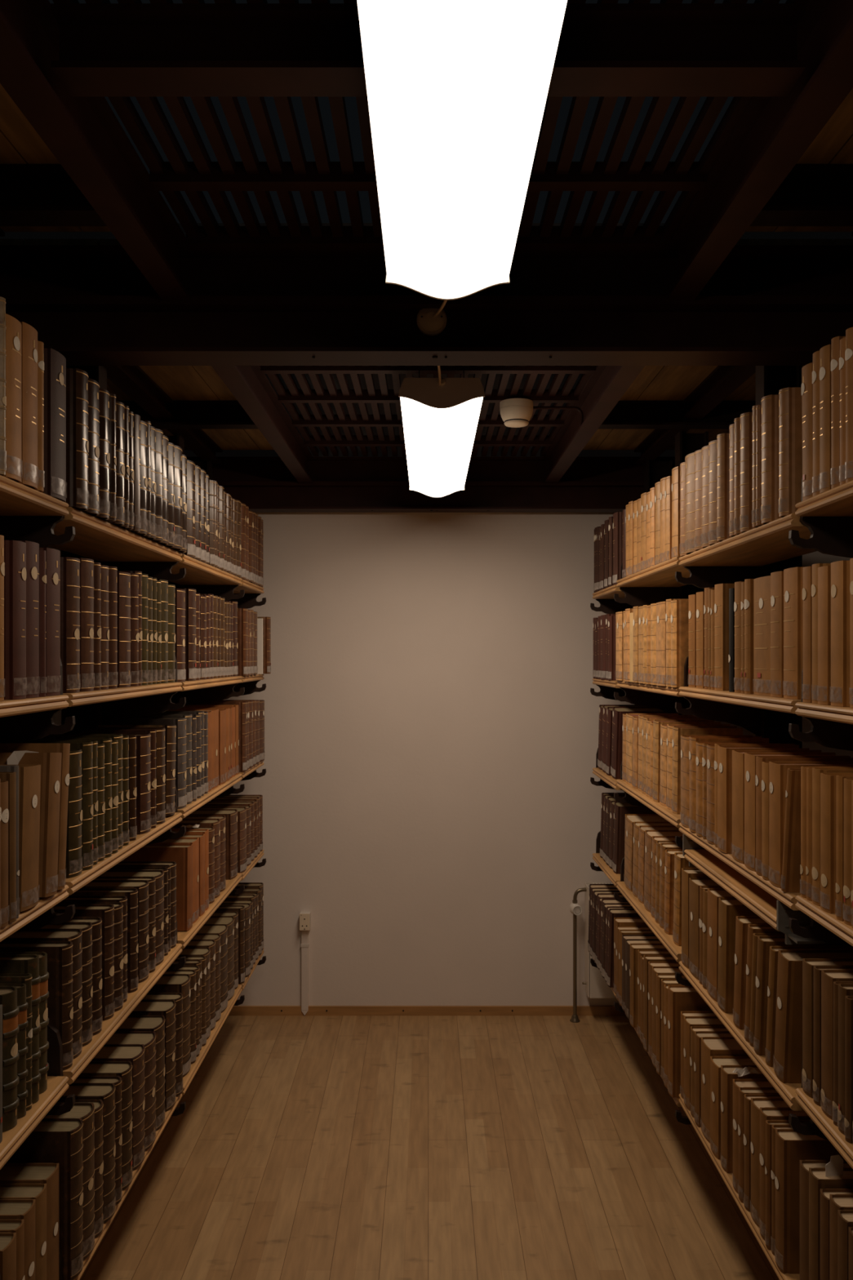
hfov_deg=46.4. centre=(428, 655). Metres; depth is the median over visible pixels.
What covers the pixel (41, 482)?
book
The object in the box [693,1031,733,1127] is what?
book
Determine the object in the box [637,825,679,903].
book
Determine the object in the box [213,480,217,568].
book
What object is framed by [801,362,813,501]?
book
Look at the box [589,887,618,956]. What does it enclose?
book
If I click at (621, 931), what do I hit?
book
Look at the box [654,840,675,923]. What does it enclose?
book
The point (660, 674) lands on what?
book
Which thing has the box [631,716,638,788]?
book
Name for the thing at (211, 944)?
book
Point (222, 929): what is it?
book
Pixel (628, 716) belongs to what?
book
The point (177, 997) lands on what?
book
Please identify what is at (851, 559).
book
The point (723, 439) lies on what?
book
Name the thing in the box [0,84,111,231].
ceiling panel
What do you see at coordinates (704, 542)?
book
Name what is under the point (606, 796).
book
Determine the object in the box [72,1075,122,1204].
book
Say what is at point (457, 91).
ceiling lamp
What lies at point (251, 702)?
book
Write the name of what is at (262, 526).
book
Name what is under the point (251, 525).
book
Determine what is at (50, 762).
book
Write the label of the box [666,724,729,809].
book
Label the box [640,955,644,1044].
book
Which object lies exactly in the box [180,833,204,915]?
book
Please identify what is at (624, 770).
book
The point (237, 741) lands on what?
book
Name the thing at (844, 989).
book
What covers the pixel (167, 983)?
book
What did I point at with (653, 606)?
book
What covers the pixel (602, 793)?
book
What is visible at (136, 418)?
book
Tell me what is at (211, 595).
book
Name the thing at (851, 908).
book
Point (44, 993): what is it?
book
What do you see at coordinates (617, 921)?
book
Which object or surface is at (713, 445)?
book
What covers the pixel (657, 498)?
book
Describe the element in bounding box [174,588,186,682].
book
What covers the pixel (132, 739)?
book
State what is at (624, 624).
book
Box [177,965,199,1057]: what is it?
book
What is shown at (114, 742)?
book
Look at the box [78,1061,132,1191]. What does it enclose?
book
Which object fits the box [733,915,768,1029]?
book
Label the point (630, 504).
book
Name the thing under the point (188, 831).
book
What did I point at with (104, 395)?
book
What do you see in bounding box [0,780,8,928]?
book
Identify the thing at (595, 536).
book
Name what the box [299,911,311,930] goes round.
wall socket
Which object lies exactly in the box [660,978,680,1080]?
book
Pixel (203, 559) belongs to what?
book
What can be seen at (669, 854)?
book
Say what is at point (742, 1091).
book
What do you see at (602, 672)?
book
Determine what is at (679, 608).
book
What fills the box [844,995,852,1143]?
book
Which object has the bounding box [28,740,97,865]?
book
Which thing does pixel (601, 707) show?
book
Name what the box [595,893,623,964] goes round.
book
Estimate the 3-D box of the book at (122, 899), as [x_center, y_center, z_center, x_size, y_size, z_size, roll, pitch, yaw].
[-0.728,0.625,2.120,0.173,0.220,0.036,0,0,0]
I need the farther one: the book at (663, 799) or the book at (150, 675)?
the book at (663, 799)
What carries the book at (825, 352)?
on the bookcase at (823, 522)
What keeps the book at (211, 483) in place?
on the bookcase at (27, 513)
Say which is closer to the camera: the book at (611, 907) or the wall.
the book at (611, 907)
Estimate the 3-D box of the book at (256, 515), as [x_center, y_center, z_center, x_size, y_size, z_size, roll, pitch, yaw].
[-0.715,-0.393,3.677,0.174,0.261,0.061,0,0,0]
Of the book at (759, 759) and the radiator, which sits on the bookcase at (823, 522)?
the book at (759, 759)
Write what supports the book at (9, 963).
on the bookcase at (27, 513)
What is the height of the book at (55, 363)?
0.248 m
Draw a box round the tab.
[825,1155,844,1176]
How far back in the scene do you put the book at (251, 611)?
3.52 m
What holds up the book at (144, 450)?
on the bookcase at (27, 513)
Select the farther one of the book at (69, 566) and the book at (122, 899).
the book at (122, 899)
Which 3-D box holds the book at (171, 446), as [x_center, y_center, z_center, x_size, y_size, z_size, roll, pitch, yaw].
[-0.702,-0.387,2.398,0.181,0.246,0.047,0,0,0]
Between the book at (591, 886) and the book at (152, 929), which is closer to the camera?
the book at (152, 929)
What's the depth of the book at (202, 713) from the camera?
2.82 m
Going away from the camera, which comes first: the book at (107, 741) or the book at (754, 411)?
the book at (754, 411)
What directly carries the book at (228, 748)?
on the bookcase at (27, 513)
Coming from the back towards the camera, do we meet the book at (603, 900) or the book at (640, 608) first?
the book at (603, 900)
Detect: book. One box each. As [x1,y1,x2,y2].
[0,296,6,475]
[0,534,4,701]
[0,742,70,889]
[0,752,61,897]
[0,764,40,911]
[0,765,19,918]
[0,772,17,922]
[0,778,1,929]
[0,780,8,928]
[0,940,73,1070]
[0,951,48,1093]
[0,954,40,1103]
[0,973,32,1111]
[0,982,27,1119]
[0,986,18,1132]
[0,1004,2,1142]
[0,1163,58,1279]
[0,1183,46,1279]
[0,1199,35,1279]
[0,1218,24,1279]
[0,1232,16,1279]
[3,928,82,1058]
[4,313,22,483]
[4,540,26,699]
[5,1118,83,1279]
[17,540,39,697]
[17,741,93,871]
[19,321,38,489]
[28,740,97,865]
[33,737,112,857]
[36,340,44,492]
[39,547,61,696]
[39,550,46,696]
[40,921,93,1046]
[42,347,66,502]
[43,733,123,849]
[43,1102,94,1260]
[53,903,114,1020]
[56,1099,103,1238]
[57,902,123,1011]
[58,1083,115,1223]
[60,556,80,693]
[60,895,127,1002]
[65,748,82,878]
[66,368,88,511]
[66,916,102,1035]
[68,888,137,992]
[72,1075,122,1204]
[75,557,94,691]
[78,733,151,834]
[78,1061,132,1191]
[81,377,99,515]
[81,728,156,828]
[81,880,149,982]
[90,1044,145,1170]
[93,387,110,519]
[93,562,101,690]
[93,876,155,973]
[96,727,165,824]
[97,724,176,816]
[97,742,105,862]
[98,870,164,965]
[100,564,109,689]
[102,393,116,521]
[105,1031,155,1151]
[106,400,124,525]
[108,566,117,688]
[108,867,168,955]
[111,739,118,853]
[111,864,171,951]
[115,716,186,809]
[115,1015,165,1130]
[116,404,129,527]
[116,570,142,685]
[116,571,131,687]
[116,861,177,948]
[120,411,133,529]
[122,734,137,840]
[122,735,128,845]
[124,844,192,930]
[125,413,141,532]
[128,1000,176,1111]
[129,573,138,686]
[132,420,147,535]
[137,714,192,804]
[140,420,151,537]
[142,573,148,684]
[142,992,183,1096]
[144,426,156,539]
[147,576,153,684]
[147,973,191,1076]
[150,428,163,542]
[152,577,157,684]
[152,837,199,923]
[155,435,168,545]
[155,711,204,795]
[156,579,168,683]
[156,580,161,684]
[164,442,174,546]
[164,969,196,1064]
[166,709,218,789]
[168,444,182,550]
[168,584,175,682]
[170,826,214,903]
[171,829,208,911]
[173,818,220,898]
[173,959,201,1050]
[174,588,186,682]
[174,588,196,680]
[175,454,186,552]
[176,955,206,1046]
[177,707,230,781]
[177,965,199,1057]
[178,946,210,1039]
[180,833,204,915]
[181,459,195,559]
[182,706,235,777]
[183,815,226,891]
[184,704,239,775]
[185,939,215,1031]
[188,808,237,879]
[191,714,201,798]
[191,716,196,801]
[191,933,221,1022]
[195,465,201,561]
[195,593,200,679]
[197,924,227,1013]
[198,804,251,866]
[199,806,246,873]
[200,469,206,563]
[200,594,213,678]
[200,595,206,679]
[200,595,210,679]
[200,701,247,772]
[204,711,208,794]
[204,801,254,861]
[204,915,234,1000]
[205,474,209,564]
[208,480,214,566]
[208,711,212,791]
[211,796,260,854]
[211,911,238,989]
[212,800,257,857]
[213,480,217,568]
[213,595,217,678]
[214,905,244,984]
[216,700,253,768]
[217,484,219,568]
[217,596,221,677]
[218,485,224,570]
[218,709,226,785]
[220,597,225,677]
[220,902,250,977]
[222,699,260,764]
[222,899,253,969]
[223,491,226,571]
[224,600,238,675]
[224,601,228,677]
[225,795,262,851]
[225,894,255,964]
[226,493,231,573]
[227,601,231,676]
[229,707,232,778]
[230,602,233,676]
[231,497,233,574]
[233,498,237,576]
[234,882,263,950]
[234,888,262,955]
[236,499,241,577]
[237,608,248,675]
[237,892,258,959]
[240,502,246,579]
[244,506,248,581]
[246,701,249,769]
[248,510,253,582]
[248,609,251,675]
[250,609,253,675]
[252,511,256,584]
[253,611,257,675]
[253,700,256,765]
[255,513,258,585]
[257,516,262,586]
[257,617,271,673]
[258,699,264,761]
[260,519,263,586]
[587,884,615,951]
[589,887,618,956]
[591,890,621,961]
[592,617,598,678]
[593,528,595,592]
[594,527,597,591]
[595,618,598,678]
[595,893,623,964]
[596,526,600,591]
[596,897,614,969]
[597,616,600,679]
[597,704,603,769]
[599,527,600,591]
[600,524,604,590]
[600,614,605,679]
[600,704,649,772]
[600,792,625,857]
[600,898,627,973]
[601,902,631,978]
[602,794,625,861]
[604,520,608,588]
[604,706,613,775]
[604,796,623,865]
[604,906,633,982]
[605,613,615,679]
[606,908,640,987]
[607,615,617,680]
[608,516,613,586]
[608,800,617,869]
[610,706,666,778]
[612,801,657,874]
[613,511,622,585]
[613,917,647,995]
[615,611,623,680]
[615,925,650,1001]
[618,929,654,1005]
[621,934,657,1011]
[622,509,626,577]
[622,610,625,680]
[622,713,626,781]
[623,813,667,891]
[625,504,628,576]
[625,608,633,681]
[625,938,662,1019]
[626,713,678,785]
[628,501,633,575]
[629,943,666,1027]
[630,612,633,682]
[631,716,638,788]
[631,821,673,897]
[632,606,638,682]
[633,500,636,573]
[636,497,640,572]
[637,715,693,791]
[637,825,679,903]
[637,949,671,1037]
[638,605,643,683]
[640,492,647,570]
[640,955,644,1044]
[641,715,707,793]
[642,604,650,684]
[643,830,683,912]
[643,955,676,1052]
[645,491,650,568]
[645,719,704,796]
[646,605,650,684]
[648,961,679,1058]
[649,487,655,567]
[649,603,656,684]
[649,721,653,799]
[650,835,682,917]
[651,966,682,1067]
[652,720,720,802]
[654,481,660,564]
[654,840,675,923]
[655,601,666,686]
[655,973,685,1075]
[658,842,682,928]
[659,477,665,563]
[659,724,666,806]
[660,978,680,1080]
[663,849,682,934]
[663,984,682,1088]
[664,475,671,560]
[665,599,688,686]
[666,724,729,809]
[667,985,712,1097]
[670,600,688,687]
[671,466,679,558]
[671,725,742,813]
[672,852,697,946]
[680,462,686,556]
[680,735,752,828]
[680,867,709,968]
[680,1011,716,1098]
[684,452,694,554]
[684,1016,724,1110]
[688,594,696,687]
[688,736,768,832]
[688,877,719,980]
[689,1026,728,1117]
[693,448,702,551]
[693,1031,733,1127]
[695,591,704,688]
[695,742,768,836]
[698,885,722,984]
[700,1036,748,1142]
[701,445,709,548]
[702,743,715,839]
[702,888,707,989]
[703,587,715,688]
[706,744,715,844]
[706,888,735,1001]
[707,440,719,545]
[707,588,715,688]
[709,1056,755,1159]
[711,589,715,689]
[714,583,734,690]
[714,743,799,847]
[716,433,730,542]
[716,745,809,853]
[716,897,758,1013]
[720,1065,767,1173]
[728,423,737,537]
[728,587,734,692]
[732,750,835,863]
[733,417,741,534]
[733,581,744,693]
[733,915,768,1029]
[733,1079,773,1193]
[737,1087,778,1202]
[739,412,755,533]
[740,582,744,693]
[743,578,754,693]
[743,924,782,1042]
[743,1093,782,1211]
[744,752,836,871]
[749,933,785,1046]
[750,1097,789,1227]
[751,404,759,527]
[753,935,844,1055]
[754,575,770,696]
[755,404,763,525]
[755,755,852,875]
[760,394,780,524]
[760,1106,810,1239]
[761,761,768,880]
[764,946,852,1066]
[764,1120,810,1249]
[768,761,852,888]
[769,571,783,697]
[770,1124,792,1255]
[773,949,852,1083]
[774,1128,844,1273]
[778,386,802,517]
[781,768,800,892]
[782,566,804,699]
[800,766,852,897]
[800,1160,851,1279]
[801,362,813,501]
[801,958,852,1097]
[802,566,812,702]
[805,767,812,901]
[808,1167,852,1279]
[811,563,831,703]
[811,767,852,906]
[812,350,819,496]
[813,965,852,1106]
[817,565,831,705]
[818,344,831,493]
[820,773,852,913]
[820,969,852,1119]
[820,1188,852,1279]
[830,336,845,488]
[830,560,850,706]
[830,1194,852,1279]
[832,981,852,1126]
[835,775,852,920]
[837,983,852,1135]
[837,1209,852,1279]
[839,337,845,485]
[843,777,852,925]
[844,327,852,483]
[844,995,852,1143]
[848,558,852,707]
[848,1226,852,1279]
[850,780,852,928]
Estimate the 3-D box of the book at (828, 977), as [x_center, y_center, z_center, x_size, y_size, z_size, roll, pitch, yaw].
[0.734,0.627,1.609,0.189,0.226,0.046,0,0,0]
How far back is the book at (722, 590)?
2.20 m
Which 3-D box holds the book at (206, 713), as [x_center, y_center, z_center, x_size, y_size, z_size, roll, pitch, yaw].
[-0.725,0.279,2.877,0.178,0.234,0.044,0,0,0]
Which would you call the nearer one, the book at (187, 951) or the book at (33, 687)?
the book at (33, 687)
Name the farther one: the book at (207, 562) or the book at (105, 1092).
the book at (207, 562)
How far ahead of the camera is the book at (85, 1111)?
1.83 m
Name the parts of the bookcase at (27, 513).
shelf, shelf, shelf, shelf, shelf, shelf, shelf, shelf, shelf, shelf, shelf, shelf, shelf, shelf, shelf, shelf, shelf, shelf, shelf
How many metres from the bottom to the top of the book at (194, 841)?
0.222 m
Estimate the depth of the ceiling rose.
1.90 m
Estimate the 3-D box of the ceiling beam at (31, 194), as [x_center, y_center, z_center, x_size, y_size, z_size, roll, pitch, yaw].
[-1.552,-0.762,1.650,2.095,0.075,0.060,0,0,0]
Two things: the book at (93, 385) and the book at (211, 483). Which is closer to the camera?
the book at (93, 385)
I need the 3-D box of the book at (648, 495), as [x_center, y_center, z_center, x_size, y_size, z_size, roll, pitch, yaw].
[0.733,-0.368,2.938,0.178,0.228,0.061,0,0,0]
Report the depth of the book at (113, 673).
2.04 m
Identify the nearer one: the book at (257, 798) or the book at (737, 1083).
the book at (737, 1083)
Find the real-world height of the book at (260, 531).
0.258 m
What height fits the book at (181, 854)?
0.222 m
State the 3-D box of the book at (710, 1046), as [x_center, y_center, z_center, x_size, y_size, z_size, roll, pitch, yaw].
[0.723,0.991,2.277,0.189,0.211,0.078,0,0,0]
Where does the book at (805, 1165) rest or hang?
on the bookcase at (823, 522)
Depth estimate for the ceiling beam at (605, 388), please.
2.90 m
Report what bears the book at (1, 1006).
on the bookcase at (27, 513)
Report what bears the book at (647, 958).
on the bookcase at (823, 522)
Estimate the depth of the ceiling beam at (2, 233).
1.87 m
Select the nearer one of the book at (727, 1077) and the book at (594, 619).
the book at (727, 1077)
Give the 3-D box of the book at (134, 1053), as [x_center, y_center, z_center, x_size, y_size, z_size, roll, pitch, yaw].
[-0.707,0.984,2.175,0.169,0.241,0.080,0,0,0]
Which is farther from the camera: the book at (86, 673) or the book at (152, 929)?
the book at (152, 929)
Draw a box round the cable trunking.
[300,930,309,1015]
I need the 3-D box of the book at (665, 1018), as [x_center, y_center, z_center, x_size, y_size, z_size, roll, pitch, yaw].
[0.702,0.988,2.587,0.177,0.257,0.040,0,0,0]
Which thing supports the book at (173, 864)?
on the bookcase at (27, 513)
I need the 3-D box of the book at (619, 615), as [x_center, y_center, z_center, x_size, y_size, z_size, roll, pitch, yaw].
[0.709,-0.032,3.272,0.179,0.224,0.108,0,0,0]
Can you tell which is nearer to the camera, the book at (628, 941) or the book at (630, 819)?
the book at (628, 941)
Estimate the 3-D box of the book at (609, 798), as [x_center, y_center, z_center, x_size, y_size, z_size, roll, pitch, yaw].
[0.731,0.632,3.593,0.176,0.245,0.090,0,0,0]
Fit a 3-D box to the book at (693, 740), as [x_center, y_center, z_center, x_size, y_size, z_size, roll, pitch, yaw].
[0.714,0.306,2.376,0.180,0.224,0.055,0,0,0]
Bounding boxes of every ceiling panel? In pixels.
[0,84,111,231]
[0,239,273,449]
[582,239,852,449]
[746,88,852,231]
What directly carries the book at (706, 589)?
on the bookcase at (823, 522)
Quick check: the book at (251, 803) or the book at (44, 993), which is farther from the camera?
the book at (251, 803)
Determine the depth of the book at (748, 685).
2.01 m
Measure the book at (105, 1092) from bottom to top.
0.248 m
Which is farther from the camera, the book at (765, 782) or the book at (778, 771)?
the book at (765, 782)
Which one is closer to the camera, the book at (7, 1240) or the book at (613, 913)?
the book at (7, 1240)
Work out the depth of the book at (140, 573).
2.22 m
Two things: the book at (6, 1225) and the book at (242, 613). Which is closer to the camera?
the book at (6, 1225)
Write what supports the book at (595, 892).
on the bookcase at (823, 522)
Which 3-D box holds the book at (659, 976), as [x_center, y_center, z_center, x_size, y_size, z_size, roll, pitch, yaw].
[0.706,0.987,2.671,0.188,0.259,0.038,0,0,0]
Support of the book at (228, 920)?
on the bookcase at (27, 513)
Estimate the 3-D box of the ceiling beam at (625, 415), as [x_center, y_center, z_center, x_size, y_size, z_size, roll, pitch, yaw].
[1.552,-0.762,3.150,2.095,0.075,0.060,0,0,0]
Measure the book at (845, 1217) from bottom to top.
0.239 m
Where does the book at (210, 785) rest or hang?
on the bookcase at (27, 513)
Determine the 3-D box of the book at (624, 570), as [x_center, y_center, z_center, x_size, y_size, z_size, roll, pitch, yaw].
[0.736,-0.368,3.292,0.187,0.230,0.038,0,0,0]
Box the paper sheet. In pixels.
[6,750,38,764]
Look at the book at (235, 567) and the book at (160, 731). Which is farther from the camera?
the book at (235, 567)
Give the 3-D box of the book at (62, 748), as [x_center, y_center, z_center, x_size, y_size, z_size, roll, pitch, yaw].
[-0.708,0.275,1.714,0.171,0.250,0.057,0,0,0]
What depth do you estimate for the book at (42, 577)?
1.66 m
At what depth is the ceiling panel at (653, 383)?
2.98 m
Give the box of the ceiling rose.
[416,308,446,335]
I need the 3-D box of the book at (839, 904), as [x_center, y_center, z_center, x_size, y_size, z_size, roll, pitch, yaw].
[0.728,0.298,1.549,0.187,0.223,0.021,0,0,0]
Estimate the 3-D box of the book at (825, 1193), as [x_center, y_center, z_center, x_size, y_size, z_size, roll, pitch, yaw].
[0.726,0.979,1.598,0.191,0.230,0.034,0,0,0]
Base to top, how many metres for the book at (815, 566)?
0.231 m
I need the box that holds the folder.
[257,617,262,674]
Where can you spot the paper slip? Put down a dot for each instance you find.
(196, 825)
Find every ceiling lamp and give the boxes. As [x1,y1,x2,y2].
[356,0,567,317]
[398,365,484,497]
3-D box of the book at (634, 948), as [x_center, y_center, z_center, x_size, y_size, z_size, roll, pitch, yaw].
[0.705,0.998,3.018,0.186,0.238,0.053,0,0,0]
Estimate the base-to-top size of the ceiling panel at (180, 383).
0.024 m
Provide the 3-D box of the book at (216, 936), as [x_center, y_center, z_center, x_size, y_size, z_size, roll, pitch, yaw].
[-0.722,0.984,3.043,0.174,0.252,0.071,0,0,0]
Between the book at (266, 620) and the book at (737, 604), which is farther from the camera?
the book at (266, 620)
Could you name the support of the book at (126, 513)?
on the bookcase at (27, 513)
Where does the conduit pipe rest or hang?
attached to the ceiling beam at (605, 388)
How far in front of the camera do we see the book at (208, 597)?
2.92 m
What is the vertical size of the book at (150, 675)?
0.251 m
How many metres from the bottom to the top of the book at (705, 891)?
0.224 m
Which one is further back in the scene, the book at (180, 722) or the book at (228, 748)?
the book at (228, 748)
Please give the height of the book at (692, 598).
0.227 m
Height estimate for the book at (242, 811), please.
0.211 m
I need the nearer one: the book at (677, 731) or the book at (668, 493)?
the book at (677, 731)
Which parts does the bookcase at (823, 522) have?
shelf, shelf, shelf, shelf, shelf, shelf, shelf, shelf, shelf, shelf, shelf, shelf, shelf, shelf, shelf, shelf, shelf, shelf, shelf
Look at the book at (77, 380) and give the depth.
1.76 m
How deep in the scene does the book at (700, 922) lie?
2.32 m
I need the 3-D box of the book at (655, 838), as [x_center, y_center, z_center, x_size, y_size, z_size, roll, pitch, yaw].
[0.737,0.638,2.871,0.186,0.230,0.070,0,0,0]
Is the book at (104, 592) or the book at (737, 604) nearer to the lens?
the book at (104, 592)
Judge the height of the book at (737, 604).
0.232 m
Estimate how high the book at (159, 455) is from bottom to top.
0.252 m
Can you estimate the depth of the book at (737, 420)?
2.02 m
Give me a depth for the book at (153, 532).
2.23 m
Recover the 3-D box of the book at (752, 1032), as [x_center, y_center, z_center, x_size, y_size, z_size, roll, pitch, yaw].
[0.720,0.653,1.946,0.179,0.224,0.040,0,0,0]
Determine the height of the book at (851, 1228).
0.233 m
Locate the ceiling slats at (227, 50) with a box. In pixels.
[50,0,808,250]
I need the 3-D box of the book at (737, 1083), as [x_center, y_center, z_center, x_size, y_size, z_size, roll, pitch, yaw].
[0.720,0.988,2.048,0.184,0.217,0.045,0,0,0]
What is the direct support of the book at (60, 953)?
on the bookcase at (27, 513)
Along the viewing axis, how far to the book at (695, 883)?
2.38 m
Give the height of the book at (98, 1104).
0.243 m
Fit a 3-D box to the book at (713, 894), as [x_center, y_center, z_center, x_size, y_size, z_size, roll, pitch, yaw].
[0.726,0.647,2.237,0.188,0.233,0.077,0,1,0]
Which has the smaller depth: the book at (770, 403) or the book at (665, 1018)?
the book at (770, 403)
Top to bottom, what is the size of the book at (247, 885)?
0.247 m
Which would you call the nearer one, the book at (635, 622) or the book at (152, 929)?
the book at (152, 929)
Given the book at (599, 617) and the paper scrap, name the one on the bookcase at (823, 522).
the book at (599, 617)
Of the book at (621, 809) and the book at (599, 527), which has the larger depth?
the book at (599, 527)
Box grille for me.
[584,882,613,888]
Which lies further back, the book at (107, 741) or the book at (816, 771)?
the book at (107, 741)
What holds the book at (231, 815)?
on the bookcase at (27, 513)
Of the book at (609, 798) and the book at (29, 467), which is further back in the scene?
the book at (609, 798)
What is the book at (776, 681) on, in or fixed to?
on the bookcase at (823, 522)
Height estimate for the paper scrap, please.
0.012 m
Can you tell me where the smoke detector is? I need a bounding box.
[499,398,533,427]
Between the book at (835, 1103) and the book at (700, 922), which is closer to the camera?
the book at (835, 1103)
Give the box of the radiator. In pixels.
[569,882,616,1022]
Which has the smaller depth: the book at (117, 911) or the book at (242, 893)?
the book at (117, 911)
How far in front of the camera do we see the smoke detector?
2.96 m
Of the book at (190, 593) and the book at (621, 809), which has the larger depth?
the book at (621, 809)
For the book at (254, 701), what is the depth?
3.58 m
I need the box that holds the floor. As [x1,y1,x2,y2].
[80,1015,779,1279]
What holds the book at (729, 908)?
on the bookcase at (823, 522)
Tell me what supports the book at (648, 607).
on the bookcase at (823, 522)
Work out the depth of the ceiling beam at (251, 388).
2.91 m
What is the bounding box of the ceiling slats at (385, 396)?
[260,365,595,456]
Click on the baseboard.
(236, 1010)
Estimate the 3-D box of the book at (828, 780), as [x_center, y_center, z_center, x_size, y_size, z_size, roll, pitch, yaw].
[0.727,0.300,1.604,0.185,0.219,0.041,0,0,0]
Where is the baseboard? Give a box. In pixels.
[228,1005,626,1015]
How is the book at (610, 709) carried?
on the bookcase at (823, 522)
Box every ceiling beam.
[0,0,190,300]
[0,164,106,226]
[0,227,4,261]
[0,244,852,299]
[5,299,852,365]
[103,365,222,464]
[117,400,258,429]
[186,457,675,483]
[211,365,312,483]
[217,483,644,512]
[543,365,644,483]
[598,400,755,429]
[634,365,755,464]
[666,0,852,300]
[750,164,852,226]
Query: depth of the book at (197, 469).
2.73 m
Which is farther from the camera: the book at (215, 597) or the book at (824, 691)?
the book at (215, 597)
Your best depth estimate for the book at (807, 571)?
1.68 m
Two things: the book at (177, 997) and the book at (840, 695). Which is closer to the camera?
the book at (840, 695)
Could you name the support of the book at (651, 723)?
on the bookcase at (823, 522)
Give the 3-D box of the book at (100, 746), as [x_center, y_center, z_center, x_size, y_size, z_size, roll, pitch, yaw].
[-0.720,0.286,1.949,0.172,0.227,0.037,0,0,0]
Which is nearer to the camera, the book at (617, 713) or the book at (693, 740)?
the book at (693, 740)
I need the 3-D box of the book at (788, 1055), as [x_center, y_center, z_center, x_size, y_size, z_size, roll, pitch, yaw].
[0.722,0.649,1.795,0.182,0.231,0.075,0,0,0]
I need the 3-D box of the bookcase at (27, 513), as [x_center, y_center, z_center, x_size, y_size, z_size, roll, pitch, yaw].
[-0.776,0.352,2.386,0.307,2.195,2.936,0,0,0]
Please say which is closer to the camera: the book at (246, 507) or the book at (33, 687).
the book at (33, 687)
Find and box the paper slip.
[182,823,199,827]
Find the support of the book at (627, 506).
on the bookcase at (823, 522)
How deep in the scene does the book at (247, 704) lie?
3.45 m
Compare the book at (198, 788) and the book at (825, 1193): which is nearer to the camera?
the book at (825, 1193)
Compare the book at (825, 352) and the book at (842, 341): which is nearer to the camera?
the book at (842, 341)
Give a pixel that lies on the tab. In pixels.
(834, 1167)
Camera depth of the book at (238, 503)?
3.31 m
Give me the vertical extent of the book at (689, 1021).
0.207 m
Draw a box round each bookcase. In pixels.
[0,365,266,1279]
[590,365,852,1279]
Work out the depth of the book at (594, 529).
3.78 m
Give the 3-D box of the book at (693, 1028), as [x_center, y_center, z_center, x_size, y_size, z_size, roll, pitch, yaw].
[0.719,0.995,2.380,0.183,0.204,0.041,0,0,0]
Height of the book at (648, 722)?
0.224 m
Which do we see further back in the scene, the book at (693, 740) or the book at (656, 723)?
the book at (656, 723)
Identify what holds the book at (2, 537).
on the bookcase at (27, 513)
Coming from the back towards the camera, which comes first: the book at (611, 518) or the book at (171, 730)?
the book at (611, 518)
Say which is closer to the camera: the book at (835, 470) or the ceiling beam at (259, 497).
the book at (835, 470)
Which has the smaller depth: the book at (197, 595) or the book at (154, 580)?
the book at (154, 580)
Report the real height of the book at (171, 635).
0.246 m
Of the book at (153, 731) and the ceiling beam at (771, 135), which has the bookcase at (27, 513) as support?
the book at (153, 731)
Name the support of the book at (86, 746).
on the bookcase at (27, 513)
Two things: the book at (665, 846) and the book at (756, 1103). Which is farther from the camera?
the book at (665, 846)
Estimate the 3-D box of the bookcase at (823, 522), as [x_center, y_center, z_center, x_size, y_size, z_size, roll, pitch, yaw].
[0.776,0.352,2.376,0.307,2.195,2.956,0,0,0]
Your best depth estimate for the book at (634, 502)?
3.12 m
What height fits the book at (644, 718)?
0.230 m
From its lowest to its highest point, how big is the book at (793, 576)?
0.234 m
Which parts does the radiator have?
thermostat knob, panel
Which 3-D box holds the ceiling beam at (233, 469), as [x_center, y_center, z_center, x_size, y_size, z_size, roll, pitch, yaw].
[0.000,-0.724,3.920,5.200,0.103,0.094,0,0,0]
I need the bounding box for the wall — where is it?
[0,222,852,1005]
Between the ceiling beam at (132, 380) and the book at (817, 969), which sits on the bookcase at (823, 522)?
the book at (817, 969)
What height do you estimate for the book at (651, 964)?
0.257 m
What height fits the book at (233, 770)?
0.228 m
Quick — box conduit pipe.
[533,406,583,425]
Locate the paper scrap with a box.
[732,1066,759,1076]
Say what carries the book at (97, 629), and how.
on the bookcase at (27, 513)
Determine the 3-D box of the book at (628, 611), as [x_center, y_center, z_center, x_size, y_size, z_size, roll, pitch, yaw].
[0.708,-0.034,3.112,0.183,0.226,0.066,0,0,0]
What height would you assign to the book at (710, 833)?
0.217 m
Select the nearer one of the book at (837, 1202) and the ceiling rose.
the book at (837, 1202)
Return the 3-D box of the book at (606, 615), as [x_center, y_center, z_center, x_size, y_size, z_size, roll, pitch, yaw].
[0.722,-0.031,3.518,0.189,0.232,0.050,0,0,0]
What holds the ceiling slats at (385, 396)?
attached to the ceiling beam at (605, 388)
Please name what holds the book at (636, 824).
on the bookcase at (823, 522)
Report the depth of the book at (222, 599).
3.12 m
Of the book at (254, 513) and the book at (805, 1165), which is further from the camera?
the book at (254, 513)
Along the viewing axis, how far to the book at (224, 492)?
3.09 m
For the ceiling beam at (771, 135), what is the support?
attached to the ceiling beam at (27, 272)
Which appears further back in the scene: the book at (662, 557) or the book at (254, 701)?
the book at (254, 701)
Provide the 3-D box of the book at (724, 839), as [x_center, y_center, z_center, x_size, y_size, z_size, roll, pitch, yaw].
[0.715,0.306,2.137,0.181,0.222,0.065,0,0,0]
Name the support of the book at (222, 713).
on the bookcase at (27, 513)
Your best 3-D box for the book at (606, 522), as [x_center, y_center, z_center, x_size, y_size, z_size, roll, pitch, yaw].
[0.722,-0.362,3.553,0.185,0.242,0.056,0,0,0]
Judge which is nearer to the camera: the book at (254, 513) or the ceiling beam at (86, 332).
the ceiling beam at (86, 332)
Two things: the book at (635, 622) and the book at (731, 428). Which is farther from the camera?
the book at (635, 622)

